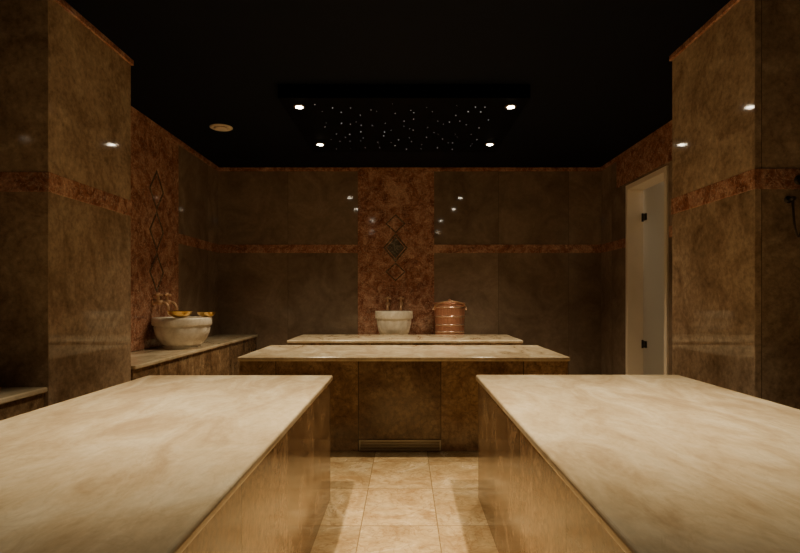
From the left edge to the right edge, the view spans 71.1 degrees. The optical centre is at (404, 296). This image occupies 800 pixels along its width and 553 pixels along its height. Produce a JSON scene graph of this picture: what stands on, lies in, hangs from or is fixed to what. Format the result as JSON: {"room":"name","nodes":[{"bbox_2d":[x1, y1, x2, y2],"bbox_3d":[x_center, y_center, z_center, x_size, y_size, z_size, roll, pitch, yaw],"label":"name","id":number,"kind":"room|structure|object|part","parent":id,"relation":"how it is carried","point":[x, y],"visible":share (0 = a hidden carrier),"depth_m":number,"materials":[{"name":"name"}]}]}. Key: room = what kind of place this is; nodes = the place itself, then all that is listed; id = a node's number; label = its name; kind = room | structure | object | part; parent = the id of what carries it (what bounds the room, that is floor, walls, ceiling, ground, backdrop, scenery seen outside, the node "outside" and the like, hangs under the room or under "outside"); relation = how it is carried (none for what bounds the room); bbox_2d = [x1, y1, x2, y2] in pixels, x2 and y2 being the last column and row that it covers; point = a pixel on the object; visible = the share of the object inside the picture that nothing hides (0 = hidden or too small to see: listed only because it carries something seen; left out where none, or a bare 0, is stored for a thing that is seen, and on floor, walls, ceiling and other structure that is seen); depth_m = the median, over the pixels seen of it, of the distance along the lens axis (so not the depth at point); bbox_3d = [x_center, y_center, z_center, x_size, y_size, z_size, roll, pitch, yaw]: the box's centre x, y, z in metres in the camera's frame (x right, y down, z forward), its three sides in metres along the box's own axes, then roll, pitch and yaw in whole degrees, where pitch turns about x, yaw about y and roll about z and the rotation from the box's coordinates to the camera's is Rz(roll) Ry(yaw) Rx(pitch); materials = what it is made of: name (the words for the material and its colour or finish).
{"room":"spa","nodes":[
{"label":"spa","id":0,"kind":"room"},
{"bbox_2d":[132,146,217,351],"bbox_3d":[-2.670,-0.275,2.550,0.200,3.000,10.300,0,0,0],"label":"wall","id":1,"kind":"structure","parent":0,"point":[198,181],"depth_m":6.97,"materials":[{"name":"stone"}]},
{"bbox_2d":[131,112,178,351],"bbox_3d":[-2.558,-0.607,5.755,0.022,2.234,1.110,0,0,0],"label":"decorative panel","id":2,"kind":"object","parent":1,"relation":"attached to","point":[154,156],"visible":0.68,"depth_m":5.63,"materials":[{"name":"red stone"}]},
{"bbox_3d":[-2.549,-0.255,5.750,0.003,0.420,0.340,0,0,0],"label":"diamond frame","id":3,"kind":"part","parent":2,"relation":"part of","materials":[{"name":"stone"}]},
{"bbox_3d":[-2.549,-1.095,5.750,0.003,0.420,0.340,0,0,0],"label":"diamond frame","id":4,"kind":"part","parent":2,"relation":"part of","materials":[{"name":"stone"}]},
{"bbox_3d":[-2.549,-0.675,5.750,0.003,0.420,0.340,0,0,0],"label":"diamond frame","id":5,"kind":"part","parent":2,"relation":"part of","materials":[{"name":"stone"}]},
{"bbox_2d":[151,293,169,309],"bbox_3d":[-2.464,0.046,5.660,0.170,0.182,0.090,0,0,0],"label":"tap","id":6,"kind":"object","parent":2,"relation":"attached to","point":[158,301],"visible":1,"depth_m":5.65,"materials":[{"name":"gold metal"}]},
{"bbox_3d":[-2.494,-0.001,5.660,0.080,0.088,0.080,0,0,45],"label":"handle","id":7,"kind":"part","parent":6,"relation":"part of","materials":[{"name":"gold metal"}]},
{"bbox_3d":[-2.419,0.088,5.660,0.080,0.097,0.032,0,0,0],"label":"spout","id":8,"kind":"part","parent":6,"relation":"part of","materials":[{"name":"gold metal"}]},
{"bbox_2d":[161,293,177,309],"bbox_3d":[-2.464,0.046,5.860,0.170,0.182,0.090,0,0,0],"label":"tap","id":9,"kind":"object","parent":2,"relation":"attached to","point":[166,295],"visible":0.83,"depth_m":5.85,"materials":[{"name":"gold metal"}]},
{"bbox_3d":[-2.494,-0.001,5.860,0.080,0.088,0.080,0,0,45],"label":"handle","id":10,"kind":"part","parent":9,"relation":"part of","materials":[{"name":"gold metal"}]},
{"bbox_3d":[-2.419,0.088,5.860,0.080,0.097,0.032,0,0,0],"label":"spout","id":11,"kind":"part","parent":9,"relation":"part of","materials":[{"name":"gold metal"}]},
{"bbox_2d":[131,106,218,170],"bbox_3d":[-2.555,-1.750,5.930,0.030,0.050,3.480,0,0,0],"label":"trim","id":12,"kind":"structure","parent":1,"relation":"attached to","point":[133,110],"depth_m":6.14,"materials":[{"name":"red stone"}]},
{"bbox_2d":[179,234,218,252],"bbox_3d":[-2.564,-0.662,6.999,0.012,0.115,1.378,0,0,0],"label":"trim","id":13,"kind":"structure","parent":1,"relation":"attached to","point":[183,239],"depth_m":6.94,"materials":[{"name":"red stone"}]},
{"bbox_2d":[65,0,729,166],"bbox_3d":[0.065,-1.875,2.550,5.670,0.200,10.700,0,0,0],"label":"ceiling","id":14,"kind":"structure","parent":0,"point":[598,73],"depth_m":4.20,"materials":[{"name":"black paint"}]},
{"bbox_2d":[209,124,232,130],"bbox_3d":[-1.920,-1.762,5.850,0.236,0.026,0.236,0,0,0],"label":"ceiling vent","id":15,"kind":"object","parent":14,"relation":"in","point":[218,127],"visible":1,"depth_m":5.82,"materials":[{"name":"plastic"}]},
{"bbox_2d":[278,84,529,151],"bbox_3d":[-0.007,-1.710,5.545,2.105,0.128,1.750,0,0,0],"label":"ceiling panel","id":16,"kind":"object","parent":14,"relation":"in","point":[297,106],"depth_m":5.09,"materials":[{"name":"black metal"}]},
{"bbox_3d":[-0.007,-1.714,5.545,2.105,0.120,1.750,0,0,0],"label":"ceiling canopy","id":17,"kind":"part","parent":16,"relation":"part of","materials":[{"name":"black"}]},
{"bbox_3d":[0.920,-1.653,4.870,0.104,0.013,0.104,0,0,0],"label":"downlight","id":18,"kind":"part","parent":16,"relation":"part of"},
{"bbox_2d":[310,451,497,552],"bbox_3d":[0.065,1.325,2.550,5.670,0.200,10.700,0,0,0],"label":"floor","id":19,"kind":"structure","parent":0,"point":[380,501],"depth_m":3.29,"materials":[{"name":"tile"}]},
{"bbox_2d":[0,387,47,420],"bbox_3d":[-2.306,0.870,1.805,0.522,0.710,2.810,0,0,0],"label":"bench","id":20,"kind":"object","parent":19,"relation":"on","point":[14,401],"visible":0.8,"depth_m":3.03,"materials":[{"name":"stone"}]},
{"bbox_2d":[0,0,133,406],"bbox_3d":[-2.303,-0.275,3.705,0.535,3.000,1.000,0,0,0],"label":"wall","id":21,"kind":"structure","parent":19,"relation":"on","point":[66,203],"depth_m":3.33,"materials":[{"name":"stone"}]},
{"bbox_3d":[-2.303,-1.755,3.705,0.535,0.040,1.000,0,0,0],"label":"cornice","id":22,"kind":"part","parent":21,"relation":"part of","materials":[{"name":"red stone"}]},
{"bbox_2d":[0,375,332,552],"bbox_3d":[-1.002,0.850,2.080,1.127,0.750,2.660,0,0,0],"label":"slab","id":23,"kind":"object","parent":19,"relation":"on","point":[150,463],"visible":1,"depth_m":1.77,"materials":[{"name":"stone"}]},
{"bbox_2d":[131,335,257,380],"bbox_3d":[-2.293,0.870,5.949,0.547,0.710,3.497,0,0,0],"label":"bench","id":24,"kind":"object","parent":19,"relation":"on","point":[218,354],"visible":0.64,"depth_m":5.59,"materials":[{"name":"stone"}]},
{"bbox_2d":[151,316,211,349],"bbox_3d":[-2.250,0.360,5.660,0.570,0.310,0.570,0,0,0],"label":"basin","id":25,"kind":"object","parent":24,"relation":"on","point":[189,332],"visible":0.98,"depth_m":5.46,"materials":[{"name":"white stone"}]},
{"bbox_2d":[167,311,191,317],"bbox_3d":[-2.200,0.169,5.470,0.244,0.067,0.244,0,0,0],"label":"bowl","id":26,"kind":"object","parent":25,"relation":"on","point":[175,314],"visible":1,"depth_m":5.39,"materials":[{"name":"gold metal"}]},
{"bbox_2d":[197,312,215,316],"bbox_3d":[-2.020,0.177,5.700,0.191,0.053,0.191,0,0,0],"label":"bowl","id":27,"kind":"object","parent":25,"relation":"on","point":[202,314],"visible":0.97,"depth_m":5.63,"materials":[{"name":"gold metal"}]},
{"bbox_2d":[237,345,569,450],"bbox_3d":[-0.010,0.850,4.982,2.640,0.750,1.115,0,0,0],"label":"slab","id":28,"kind":"object","parent":19,"relation":"on","point":[383,397],"visible":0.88,"depth_m":4.44,"materials":[{"name":"stone"}]},
{"bbox_2d":[359,440,440,450],"bbox_3d":[-0.040,1.172,4.434,0.650,0.082,0.018,0,0,0],"label":"grille","id":29,"kind":"object","parent":28,"relation":"attached to","point":[364,445],"depth_m":4.43,"materials":[{"name":"metal"}]},
{"bbox_2d":[287,335,522,344],"bbox_3d":[0.000,0.850,6.625,2.600,0.750,0.950,0,0,0],"label":"slab","id":30,"kind":"object","parent":19,"relation":"on","point":[302,339],"visible":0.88,"depth_m":6.17,"materials":[{"name":"stone"}]},
{"bbox_2d":[476,375,799,552],"bbox_3d":[1.054,0.850,2.090,1.243,0.750,2.680,0,0,0],"label":"slab","id":31,"kind":"object","parent":19,"relation":"on","point":[567,463],"visible":1,"depth_m":1.79,"materials":[{"name":"stone"}]},
{"bbox_2d":[669,0,799,409],"bbox_3d":[2.322,-0.275,3.625,0.755,3.000,1.000,0,0,0],"label":"wall","id":32,"kind":"structure","parent":19,"relation":"on","point":[736,79],"depth_m":3.30,"materials":[{"name":"stone"}]},
{"bbox_3d":[2.322,-1.755,3.625,0.755,0.040,1.000,0,0,0],"label":"cornice","id":33,"kind":"part","parent":32,"relation":"part of","materials":[{"name":"red stone"}]},
{"bbox_2d":[784,175,799,236],"bbox_3d":[2.186,-0.547,3.066,0.122,0.436,0.149,0,0,0],"label":"shower","id":34,"kind":"object","parent":32,"relation":"attached to","point":[788,199],"visible":1,"depth_m":3.09,"materials":[{"name":"brown metal"}]},
{"bbox_2d":[784,196,795,202],"bbox_3d":[2.145,-0.545,3.112,0.040,0.040,0.055,0,0,0],"label":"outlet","id":35,"kind":"object","parent":34,"relation":"attached to","point":[788,199],"depth_m":3.12,"materials":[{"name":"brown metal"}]},
{"bbox_3d":[0.000,0.870,7.418,1.900,0.710,0.517,0,0,0],"label":"bench","id":36,"kind":"object","parent":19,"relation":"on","visible":0},
{"bbox_2d":[375,311,412,334],"bbox_3d":[-0.145,0.350,7.400,0.500,0.330,0.500,0,0,0],"label":"basin","id":37,"kind":"object","parent":36,"relation":"on","point":[388,322],"visible":0.91,"depth_m":7.21,"materials":[{"name":"white stone"}]},
{"bbox_2d":[433,299,466,334],"bbox_3d":[0.590,0.271,7.407,0.452,0.488,0.427,0,0,0],"label":"bucket","id":38,"kind":"object","parent":36,"relation":"on","point":[449,315],"visible":0.95,"depth_m":7.24,"materials":[{"name":"orange metal"}]},
{"bbox_3d":[0.590,0.064,7.410,0.420,0.073,0.420,0,0,0],"label":"lid","id":39,"kind":"part","parent":38,"relation":"part of","materials":[{"name":"orange metal"}]},
{"bbox_3d":[0.590,0.105,7.293,0.444,0.113,0.200,0,0,0],"label":"handle","id":40,"kind":"part","parent":38,"relation":"part of","materials":[{"name":"gold metal"}]},
{"bbox_2d":[218,171,600,374],"bbox_3d":[0.065,-0.275,7.800,5.670,3.000,0.200,0,0,0],"label":"wall","id":41,"kind":"structure","parent":0,"point":[551,301],"depth_m":7.70,"materials":[{"name":"stone"}]},
{"bbox_2d":[219,245,357,252],"bbox_3d":[-1.609,-0.662,7.694,1.923,0.115,0.012,0,0,0],"label":"trim","id":42,"kind":"structure","parent":41,"relation":"attached to","point":[222,248],"depth_m":7.69,"materials":[{"name":"red stone"}]},
{"bbox_2d":[358,171,433,334],"bbox_3d":[-0.123,-0.249,7.688,1.047,2.949,0.022,0,0,0],"label":"decorative panel","id":43,"kind":"object","parent":41,"relation":"attached to","point":[396,208],"visible":0.78,"depth_m":7.68,"materials":[{"name":"red stone"}]},
{"bbox_2d":[384,297,390,309],"bbox_3d":[-0.235,0.086,7.594,0.090,0.182,0.170,0,0,0],"label":"tap","id":44,"kind":"object","parent":43,"relation":"attached to","point":[387,303],"visible":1,"depth_m":7.59,"materials":[{"name":"gold metal"}]},
{"bbox_3d":[-0.130,-0.345,7.678,0.280,0.260,0.003,0,0,0],"label":"diamond frame","id":45,"kind":"part","parent":43,"relation":"part of","materials":[{"name":"stone"}]},
{"bbox_3d":[-0.130,-0.675,7.678,0.340,0.400,0.003,0,0,0],"label":"diamond frame","id":46,"kind":"part","parent":43,"relation":"part of","materials":[{"name":"stone"}]},
{"bbox_3d":[-0.130,-1.005,7.678,0.280,0.260,0.003,0,0,0],"label":"diamond frame","id":47,"kind":"part","parent":43,"relation":"part of","materials":[{"name":"stone"}]},
{"bbox_2d":[398,297,403,309],"bbox_3d":[-0.055,0.086,7.594,0.090,0.182,0.170,0,0,0],"label":"tap","id":48,"kind":"object","parent":43,"relation":"attached to","point":[400,298],"visible":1,"depth_m":7.59,"materials":[{"name":"gold metal"}]},
{"bbox_2d":[219,167,599,170],"bbox_3d":[0.065,-1.750,7.685,5.270,0.050,0.030,0,0,0],"label":"trim","id":49,"kind":"structure","parent":41,"relation":"attached to","point":[220,168],"depth_m":7.67,"materials":[{"name":"red stone"}]},
{"bbox_2d":[434,245,600,252],"bbox_3d":[1.550,-0.662,7.694,2.300,0.115,0.012,0,0,0],"label":"trim","id":50,"kind":"structure","parent":41,"relation":"attached to","point":[437,248],"depth_m":7.69,"materials":[{"name":"red stone"}]},
{"bbox_2d":[601,161,671,374],"bbox_3d":[2.800,-0.275,2.550,0.200,3.000,10.300,0,0,0],"label":"wall","id":51,"kind":"structure","parent":0,"point":[613,199],"depth_m":7.18,"materials":[{"name":"stone"}]},
{"bbox_2d":[601,238,625,252],"bbox_3d":[2.694,-0.662,7.264,0.012,0.115,0.848,0,0,0],"label":"trim","id":52,"kind":"structure","parent":51,"relation":"attached to","point":[618,244],"depth_m":7.22,"materials":[{"name":"red stone"}]},
{"bbox_2d":[600,120,671,170],"bbox_3d":[2.685,-1.750,5.890,0.030,0.050,3.560,0,0,0],"label":"trim","id":53,"kind":"structure","parent":51,"relation":"attached to","point":[667,125],"depth_m":6.43,"materials":[{"name":"red stone"}]},
{"bbox_2d":[617,126,671,187],"bbox_3d":[2.689,-1.552,5.850,0.014,0.343,2.500,0,0,0],"label":"decorative panel","id":54,"kind":"object","parent":51,"relation":"attached to","point":[656,152],"visible":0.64,"depth_m":6.22,"materials":[{"name":"red stone"}]},
{"bbox_2d":[626,165,667,374],"bbox_3d":[2.790,-0.062,6.275,0.220,2.575,1.070,0,0,0],"label":"trim","id":55,"kind":"structure","parent":51,"relation":"attached to","point":[634,191],"depth_m":6.75,"materials":[{"name":"stone"}]},
{"bbox_2d":[641,181,663,374],"bbox_3d":[2.846,-0.035,6.275,0.072,2.500,0.940,0,0,0],"label":"door","id":56,"kind":"structure","parent":51,"relation":"in","point":[652,217],"depth_m":6.47,"materials":[{"name":"clear glass"}]},
{"bbox_2d":[669,226,671,237],"bbox_3d":[2.694,-0.662,4.920,0.012,0.115,1.580,0,0,0],"label":"trim","id":57,"kind":"structure","parent":51,"relation":"attached to","point":[670,227],"depth_m":5.67,"materials":[{"name":"red stone"}]}
]}

